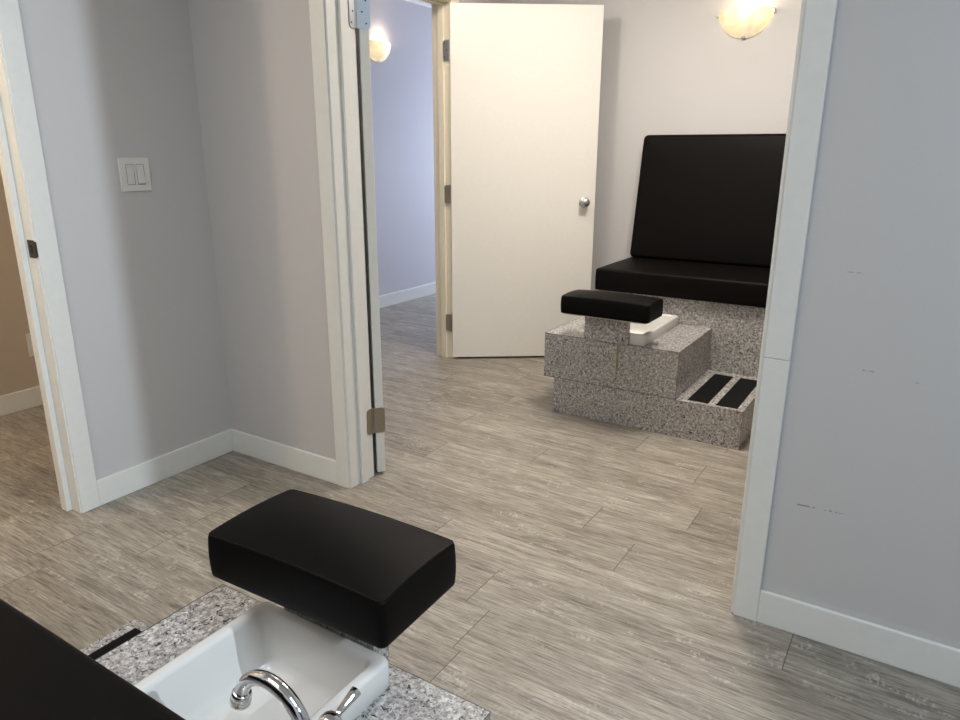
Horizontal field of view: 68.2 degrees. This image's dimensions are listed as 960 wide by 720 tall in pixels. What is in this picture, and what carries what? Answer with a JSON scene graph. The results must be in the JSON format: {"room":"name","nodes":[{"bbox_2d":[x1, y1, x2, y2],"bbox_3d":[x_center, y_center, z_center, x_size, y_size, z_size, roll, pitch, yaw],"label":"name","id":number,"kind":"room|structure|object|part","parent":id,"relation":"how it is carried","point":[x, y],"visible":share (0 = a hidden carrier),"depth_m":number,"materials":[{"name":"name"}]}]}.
{"room":"salon","nodes":[
{"label":"salon","id":0,"kind":"room"},
{"bbox_2d":[0,169,39,395],"bbox_3d":[-2.379,-0.602,2.212,1.348,2.400,2.710,10,19,31],"label":"wall","id":1,"kind":"structure","parent":0,"point":[18,370],"depth_m":3.47,"materials":[{"name":"paint"}]},
{"bbox_2d":[0,386,42,415],"bbox_3d":[-2.804,0.426,2.792,0.012,0.100,2.510,10,19,31],"label":"baseboard","id":2,"kind":"structure","parent":1,"relation":"attached to","point":[21,400],"depth_m":3.55,"materials":[{"name":"white paint"}]},
{"bbox_2d":[26,333,33,356],"bbox_3d":[-2.240,-0.081,3.575,0.010,0.116,0.072,10,19,31],"label":"wall outlet","id":3,"kind":"object","parent":1,"relation":"attached to","point":[28,336],"visible":0.2,"depth_m":3.55,"materials":[{"name":"plastic"}]},
{"bbox_2d":[18,0,510,479],"bbox_3d":[-0.435,-1.428,5.054,1.467,2.400,9.590,10,19,31],"label":"wall","id":4,"kind":"structure","parent":0,"point":[111,80],"depth_m":2.62,"materials":[{"name":"paint"}]},
{"bbox_2d":[0,0,99,512],"bbox_3d":[-1.720,-0.370,1.935,0.144,2.114,1.012,10,19,31],"label":"trim","id":5,"kind":"structure","parent":4,"relation":"attached to","point":[22,166],"depth_m":2.33,"materials":[{"name":"white paint"}]},
{"bbox_3d":[-1.447,-0.358,2.294,0.048,0.058,0.006,10,19,31],"label":"strike plate","id":6,"kind":"part","parent":5,"relation":"part of","materials":[{"name":"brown metal"}]},
{"bbox_2d":[117,158,151,191],"bbox_3d":[-1.229,-0.662,2.532,0.013,0.115,0.116,10,19,31],"label":"light switch","id":7,"kind":"object","parent":4,"relation":"attached to","point":[134,173],"visible":1,"depth_m":2.53,"materials":[{"name":"plastic"}]},
{"bbox_2d":[96,428,232,504],"bbox_3d":[-1.235,0.416,2.841,0.012,0.100,0.607,10,19,31],"label":"baseboard","id":8,"kind":"structure","parent":4,"relation":"attached to","point":[119,484],"depth_m":2.80,"materials":[{"name":"white paint"}]},
{"bbox_2d":[369,40,390,61],"bbox_3d":[-0.757,-2.353,5.404,0.082,0.153,0.302,10,19,31],"label":"wall sconce","id":9,"kind":"object","parent":4,"relation":"attached to","point":[379,50],"visible":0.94,"depth_m":5.37,"materials":[{"name":"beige glass"}]},
{"bbox_2d":[379,282,435,308],"bbox_3d":[-0.298,-0.717,6.717,0.012,0.103,6.880,10,19,31],"label":"baseboard","id":10,"kind":"structure","parent":4,"relation":"attached to","point":[390,299],"depth_m":6.19,"materials":[{"name":"white paint"}]},
{"bbox_2d":[419,0,458,358],"bbox_3d":[-0.456,-0.928,3.854,0.143,2.114,1.033,10,19,31],"label":"trim","id":11,"kind":"structure","parent":4,"relation":"attached to","point":[440,8],"depth_m":4.19,"materials":[{"name":"white wood"}]},
{"bbox_3d":[-0.511,-0.938,3.888,0.012,2.114,1.033,10,19,31],"label":"casing","id":12,"kind":"part","parent":11,"relation":"part of","materials":[{"name":"white wood"}]},
{"bbox_2d":[443,3,603,356],"bbox_3d":[0.245,-0.992,4.192,0.898,2.028,0.171,-2,16,-8],"label":"door","id":13,"kind":"structure","parent":4,"relation":"in","point":[525,79],"depth_m":4.17,"materials":[{"name":"beige paint"}]},
{"bbox_3d":[0.623,-0.935,4.213,0.062,0.062,0.066,-1,16,-3],"label":"knob","id":14,"kind":"part","parent":13,"relation":"part of","materials":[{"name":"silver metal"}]},
{"bbox_2d":[404,0,431,7],"bbox_3d":[2.357,-2.111,2.966,8.500,0.100,9.770,10,19,31],"label":"ceiling","id":15,"kind":"structure","parent":0,"point":[418,2],"depth_m":5.71,"materials":[{"name":"paint"}]},
{"bbox_2d":[0,293,959,719],"bbox_3d":[2.351,0.288,3.668,8.500,0.100,9.770,10,19,31],"label":"floor","id":16,"kind":"structure","parent":0,"point":[596,560],"depth_m":2.31,"materials":[{"name":"grey wood"}]},
{"bbox_2d":[0,489,490,719],"bbox_3d":[-0.729,0.350,0.844,1.038,1.350,1.356,10,19,31],"label":"station","id":17,"kind":"object","parent":16,"relation":"on","point":[348,580],"visible":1,"depth_m":1.17,"materials":[{"name":"leather"}]},
{"bbox_2d":[0,599,184,719],"bbox_3d":[-0.880,0.483,0.663,1.009,0.121,0.839,10,19,31],"label":"seat cushion","id":18,"kind":"object","parent":17,"relation":"on","point":[43,676],"depth_m":0.82,"materials":[{"name":"black leather"}]},
{"bbox_2d":[134,601,388,719],"bbox_3d":[-0.410,0.591,1.062,0.306,0.131,0.508,10,19,31],"label":"basin","id":19,"kind":"object","parent":17,"relation":"in","point":[321,663],"depth_m":1.22,"materials":[{"name":"white ceramic"}]},
{"bbox_2d":[95,585,489,719],"bbox_3d":[-0.401,0.677,1.099,0.643,0.220,0.543,10,19,31],"label":"countertop","id":20,"kind":"structure","parent":17,"relation":"on","point":[407,696],"depth_m":1.23,"materials":[{"name":"stone"}]},
{"bbox_2d":[229,669,360,719],"bbox_3d":[-0.283,0.508,0.981,0.170,0.171,0.216,10,19,31],"label":"faucet","id":21,"kind":"object","parent":17,"relation":"on","point":[336,708],"depth_m":0.98,"materials":[{"name":"silver metal"}]},
{"bbox_2d":[208,490,455,648],"bbox_3d":[-0.258,0.335,1.229,0.397,0.103,0.221,10,19,31],"label":"cushion","id":22,"kind":"object","parent":17,"relation":"on","point":[366,576],"depth_m":1.16,"materials":[{"name":"black leather"}]},
{"bbox_2d":[544,133,785,449],"bbox_3d":[1.101,-0.437,3.551,1.168,1.350,1.286,10,19,31],"label":"station","id":23,"kind":"object","parent":16,"relation":"on","point":[669,341],"visible":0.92,"depth_m":3.56,"materials":[{"name":"stone"}]},
{"bbox_3d":[0.589,0.002,3.347,0.111,0.176,0.011,10,19,31],"label":"plate","id":24,"kind":"part","parent":23,"relation":"part of","materials":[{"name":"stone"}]},
{"bbox_2d":[561,290,662,323],"bbox_3d":[0.605,-0.259,3.263,0.428,0.100,0.204,10,19,31],"label":"cushion","id":25,"kind":"object","parent":23,"relation":"on","point":[616,306],"depth_m":3.18,"materials":[{"name":"black leather"}]},
{"bbox_2d":[544,316,711,398],"bbox_3d":[0.747,-0.043,3.571,0.668,0.220,0.543,10,19,31],"label":"countertop","id":26,"kind":"structure","parent":23,"relation":"on","point":[640,369],"depth_m":3.37,"materials":[{"name":"stone"}]},
{"bbox_2d":[629,314,677,345],"bbox_3d":[0.761,-0.130,3.538,0.300,0.131,0.511,10,19,31],"label":"basin","id":27,"kind":"object","parent":23,"relation":"in","point":[648,334],"depth_m":3.48,"materials":[{"name":"white ceramic"}]},
{"bbox_2d":[595,257,769,307],"bbox_3d":[1.278,-0.433,3.817,1.139,0.121,0.667,10,19,31],"label":"seat cushion","id":28,"kind":"object","parent":23,"relation":"on","point":[722,283],"depth_m":3.67,"materials":[{"name":"black leather"}]},
{"bbox_3d":[1.409,-0.880,3.899,1.127,0.694,0.178,10,19,31],"label":"backrest","id":29,"kind":"part","parent":23,"relation":"part of","materials":[{"name":"black leather"}]},
{"bbox_2d":[187,0,959,648],"bbox_3d":[1.806,-0.261,1.089,6.743,2.400,0.122,10,19,31],"label":"wall partition","id":30,"kind":"structure","parent":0,"point":[864,524],"depth_m":1.74,"materials":[{"name":"paint"}]},
{"bbox_2d":[231,429,336,483],"bbox_3d":[-0.814,0.393,2.923,0.610,0.100,0.012,10,19,31],"label":"baseboard","id":31,"kind":"structure","parent":30,"relation":"attached to","point":[305,462],"depth_m":2.90,"materials":[{"name":"white paint"}]},
{"bbox_2d":[348,0,385,471],"bbox_3d":[-0.501,-0.625,2.934,0.104,2.021,0.822,-5,17,-16],"label":"door","id":32,"kind":"structure","parent":30,"relation":"in","point":[359,10],"depth_m":2.59,"materials":[{"name":"white paint"}]},
{"bbox_2d":[309,0,837,620],"bbox_3d":[0.146,-0.423,2.136,1.569,2.114,0.146,10,19,31],"label":"trim","id":33,"kind":"structure","parent":30,"relation":"attached to","point":[333,40],"depth_m":2.27,"materials":[{"name":"white paint"}]},
{"bbox_2d":[756,589,959,687],"bbox_3d":[1.552,0.820,1.488,1.852,0.100,0.012,10,19,31],"label":"baseboard","id":34,"kind":"structure","parent":30,"relation":"attached to","point":[927,658],"depth_m":1.82,"materials":[{"name":"white paint"}]},
{"bbox_2d":[511,0,801,290],"bbox_3d":[1.553,-1.094,3.933,3.382,2.400,0.120,10,19,31],"label":"wall","id":35,"kind":"structure","parent":0,"point":[669,67],"depth_m":4.01,"materials":[{"name":"paint"}]},
{"bbox_2d":[716,5,776,38],"bbox_3d":[1.383,-1.773,3.723,0.302,0.153,0.082,10,19,31],"label":"wall sconce","id":36,"kind":"object","parent":35,"relation":"attached to","point":[744,22],"visible":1,"depth_m":3.70,"materials":[{"name":"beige glass"}]}
]}

